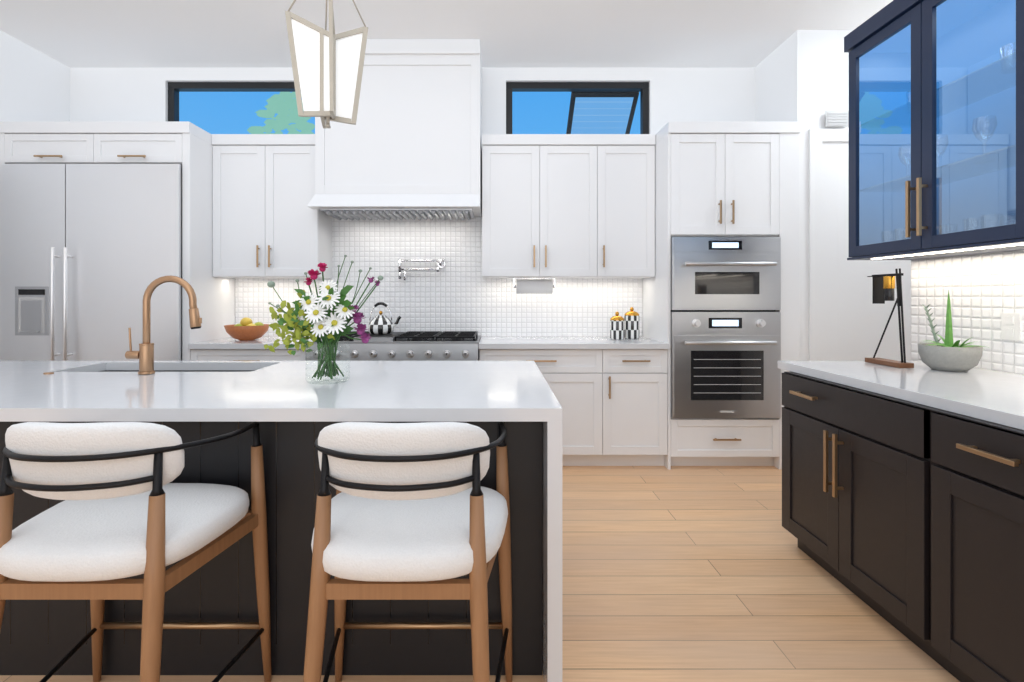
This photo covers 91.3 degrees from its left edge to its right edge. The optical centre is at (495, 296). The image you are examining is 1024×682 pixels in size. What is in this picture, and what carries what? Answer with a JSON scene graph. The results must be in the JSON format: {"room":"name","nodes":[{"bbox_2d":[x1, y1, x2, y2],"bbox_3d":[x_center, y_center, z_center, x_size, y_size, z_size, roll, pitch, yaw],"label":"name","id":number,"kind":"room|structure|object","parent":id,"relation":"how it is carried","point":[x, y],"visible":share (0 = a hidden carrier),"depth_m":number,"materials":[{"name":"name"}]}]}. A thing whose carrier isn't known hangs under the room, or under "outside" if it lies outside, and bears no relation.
{"room":"kitchen","nodes":[
{"label":"kitchen","id":0,"kind":"room"},
{"bbox_2d":[0,0,892,67],"bbox_3d":[0.690,-1.990,0.375,9.020,0.080,8.150,0,0,0],"label":"ceiling","id":1,"kind":"structure","parent":0,"point":[74,33],"depth_m":3.58,"materials":[{"name":"white paint"}]},
{"bbox_2d":[285,0,367,128],"bbox_3d":[-0.689,-1.321,2.050,0.238,1.253,0.238,0,0,23],"label":"pendant lantern","id":2,"kind":"object","parent":1,"relation":"hanging from","point":[327,65],"visible":1,"depth_m":2.02,"materials":[{"name":"beige glass"}]},
{"bbox_2d":[0,466,959,681],"bbox_3d":[0.690,1.280,0.375,9.020,0.060,8.150,0,0,0],"label":"floor","id":3,"kind":"structure","parent":0,"point":[680,573],"depth_m":2.10,"materials":[{"name":"brown wood"}]},
{"bbox_2d":[1,164,181,360],"bbox_3d":[-2.915,0.139,3.875,1.280,2.198,0.716,0,0,0],"label":"fridge","id":4,"kind":"object","parent":3,"relation":"on","point":[82,245],"visible":0.58,"depth_m":3.58,"materials":[{"name":"silver metal"}]},
{"bbox_2d":[0,422,270,681],"bbox_3d":[-1.020,0.777,1.382,0.576,0.950,0.511,0,0,0],"label":"stool","id":5,"kind":"object","parent":3,"relation":"on","point":[121,515],"visible":1,"depth_m":1.21,"materials":[{"name":"white fabric"}]},
{"bbox_2d":[0,361,561,681],"bbox_3d":[-1.350,0.789,2.067,3.100,0.921,1.125,0,0,0],"label":"kitchen island","id":6,"kind":"object","parent":3,"relation":"on","point":[198,400],"visible":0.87,"depth_m":1.65,"materials":[{"name":"stone"}]},
{"bbox_2d":[125,276,201,374],"bbox_3d":[-1.445,0.120,2.175,0.314,0.427,0.062,0,0,0],"label":"faucet","id":7,"kind":"object","parent":6,"relation":"on","point":[145,354],"visible":1,"depth_m":2.17,"materials":[{"name":"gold metal"}]},
{"bbox_2d":[264,255,382,379],"bbox_3d":[-0.677,0.082,1.965,0.467,0.504,0.198,0,0,0],"label":"flower vase","id":8,"kind":"object","parent":6,"relation":"on","point":[308,316],"visible":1,"depth_m":1.93,"materials":[{"name":"clear glass"}]},
{"bbox_2d":[305,331,480,360],"bbox_3d":[-0.745,0.768,3.865,1.234,0.963,0.717,0,0,0],"label":"range","id":9,"kind":"object","parent":3,"relation":"on","point":[409,345],"visible":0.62,"depth_m":3.58,"materials":[{"name":"silver metal"}]},
{"bbox_2d":[368,302,400,333],"bbox_3d":[-0.890,0.163,3.920,0.237,0.246,0.200,0,0,34],"label":"tea kettle","id":10,"kind":"object","parent":9,"relation":"on","point":[380,324],"visible":1,"depth_m":3.87,"materials":[{"name":"ceramic"}]},
{"bbox_2d":[0,121,799,469],"bbox_3d":[-0.710,-0.009,3.913,5.814,2.517,0.661,0,0,0],"label":"kitchen cabinets","id":11,"kind":"object","parent":3,"relation":"on","point":[557,206],"visible":0.74,"depth_m":3.65,"materials":[{"name":"painted wood"},{"name":"brass"},{"name":"quartz"}]},
{"bbox_2d":[224,317,269,339],"bbox_3d":[-1.940,0.246,3.900,0.324,0.176,0.324,0,0,0],"label":"fruit bowl","id":12,"kind":"object","parent":11,"relation":"on","point":[246,329],"visible":1,"depth_m":3.81,"materials":[{"name":"brown wood"}]},
{"bbox_2d":[513,278,554,293],"bbox_3d":[0.310,-0.090,4.060,0.338,0.127,0.116,0,0,0],"label":"paper towel","id":13,"kind":"object","parent":11,"relation":"attached to","point":[523,285],"visible":0.98,"depth_m":4.01,"materials":[{"name":"white paper"}]},
{"bbox_2d":[610,312,623,339],"bbox_3d":[0.962,0.225,3.970,0.112,0.218,0.112,0,0,0],"label":"canister","id":14,"kind":"object","parent":11,"relation":"on","point":[616,322],"visible":1,"depth_m":3.92,"materials":[{"name":"ceramic"}]},
{"bbox_2d":[624,307,639,338],"bbox_3d":[1.095,0.207,4.030,0.120,0.253,0.120,0,0,0],"label":"canister","id":15,"kind":"object","parent":11,"relation":"on","point":[631,318],"visible":1,"depth_m":3.98,"materials":[{"name":"ceramic"}]},
{"bbox_2d":[671,237,780,417],"bbox_3d":[1.659,0.220,3.867,0.782,1.304,0.692,0,0,0],"label":"oven","id":16,"kind":"object","parent":11,"relation":"in","point":[726,291],"depth_m":3.59,"materials":[{"name":"silver metal"}]},
{"bbox_2d":[303,422,511,681],"bbox_3d":[-0.235,0.777,1.382,0.576,0.950,0.511,0,0,0],"label":"stool","id":17,"kind":"object","parent":3,"relation":"on","point":[410,513],"visible":1,"depth_m":1.20,"materials":[{"name":"white fabric"}]},
{"bbox_2d":[777,361,1023,681],"bbox_3d":[1.834,0.792,1.465,0.888,0.915,2.330,0,0,0],"label":"base cabinet","id":18,"kind":"object","parent":3,"relation":"on","point":[905,486],"visible":0.99,"depth_m":1.73,"materials":[{"name":"painted wood"},{"name":"brass"},{"name":"quartz"}]},
{"bbox_2d":[865,268,913,367],"bbox_3d":[1.930,0.098,2.460,0.070,0.470,0.220,0,0,0],"label":"table lamp","id":19,"kind":"object","parent":18,"relation":"on","point":[883,285],"visible":1,"depth_m":2.44,"materials":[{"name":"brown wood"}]},
{"bbox_2d":[918,290,988,371],"bbox_3d":[2.095,0.149,2.294,0.258,0.370,0.251,0,0,-38],"label":"potted succulent","id":20,"kind":"object","parent":18,"relation":"on","point":[946,356],"visible":1,"depth_m":2.25,"materials":[{"name":"ceramic"}]},
{"bbox_2d":[0,30,1023,374],"bbox_3d":[0.690,-0.350,0.375,8.940,3.200,8.070,0,0,0],"label":"wall","id":21,"kind":"structure","parent":0,"point":[805,77],"depth_m":4.25,"materials":[{"name":"white paint"}]},
{"bbox_2d":[307,39,481,219],"bbox_3d":[-0.771,-1.292,3.999,1.300,1.309,0.487,0,0,0],"label":"range hood","id":22,"kind":"object","parent":21,"relation":"attached to","point":[413,150],"visible":0.94,"depth_m":3.80,"materials":[{"name":"white painted wood"},{"name":"stainless steel"}]},
{"bbox_2d":[398,259,444,279],"bbox_3d":[-0.622,-0.228,4.199,0.391,0.175,0.090,0,0,0],"label":"pot filler","id":23,"kind":"object","parent":21,"relation":"attached to","point":[441,263],"visible":1,"depth_m":4.17,"materials":[{"name":"silver metal"}]},
{"bbox_2d":[235,217,641,335],"bbox_3d":[-0.485,-0.188,4.247,3.456,1.044,0.004,0,0,0],"label":"tile backsplash","id":24,"kind":"structure","parent":21,"relation":"attached to","point":[457,297],"depth_m":4.25,"materials":[{"name":"white tile"}]},
{"bbox_2d":[566,92,638,133],"bbox_3d":[0.955,-1.630,4.573,0.590,0.340,0.425,0,0,0],"label":"sash","id":25,"kind":"object","parent":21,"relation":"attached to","point":[589,112],"depth_m":4.51,"materials":[{"name":"blue glass"}]},
{"bbox_2d":[825,111,848,126],"bbox_3d":[2.475,-1.292,3.622,0.170,0.115,0.012,0,0,0],"label":"wall vent","id":26,"kind":"object","parent":21,"relation":"attached to","point":[832,118],"depth_m":3.62,"materials":[{"name":"white plastic"}]},
{"bbox_2d":[808,129,910,360],"bbox_3d":[-1.257,0.015,1.169,3.145,2.470,9.969,0,0,44],"label":"wall","id":27,"kind":"structure","parent":0,"point":[844,323],"depth_m":3.64,"materials":[{"name":"white paint"}]},
{"bbox_2d":[844,0,1023,259],"bbox_3d":[2.083,-0.814,1.526,0.390,1.232,2.452,0,0,0],"label":"wall cabinet","id":28,"kind":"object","parent":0,"point":[936,87],"depth_m":2.39,"materials":[{"name":"blue glass"}]},
{"bbox_2d":[911,250,1023,373],"bbox_3d":[2.277,0.057,1.524,0.013,0.554,2.448,0,0,0],"label":"wall tile","id":29,"kind":"structure","parent":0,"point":[986,291],"depth_m":2.37,"materials":[{"name":"white tile"}]},
{"label":"outside","id":30,"kind":"structure","parent":0,"visible":0},
{"bbox_2d":[247,92,314,133],"bbox_3d":[-5.180,-1.946,12.497,2.732,6.391,1.787,0,0,0],"label":"tree","id":31,"kind":"object","parent":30,"point":[280,103],"visible":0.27,"depth_m":12.28,"materials":[{"name":"green plant"}]}
]}

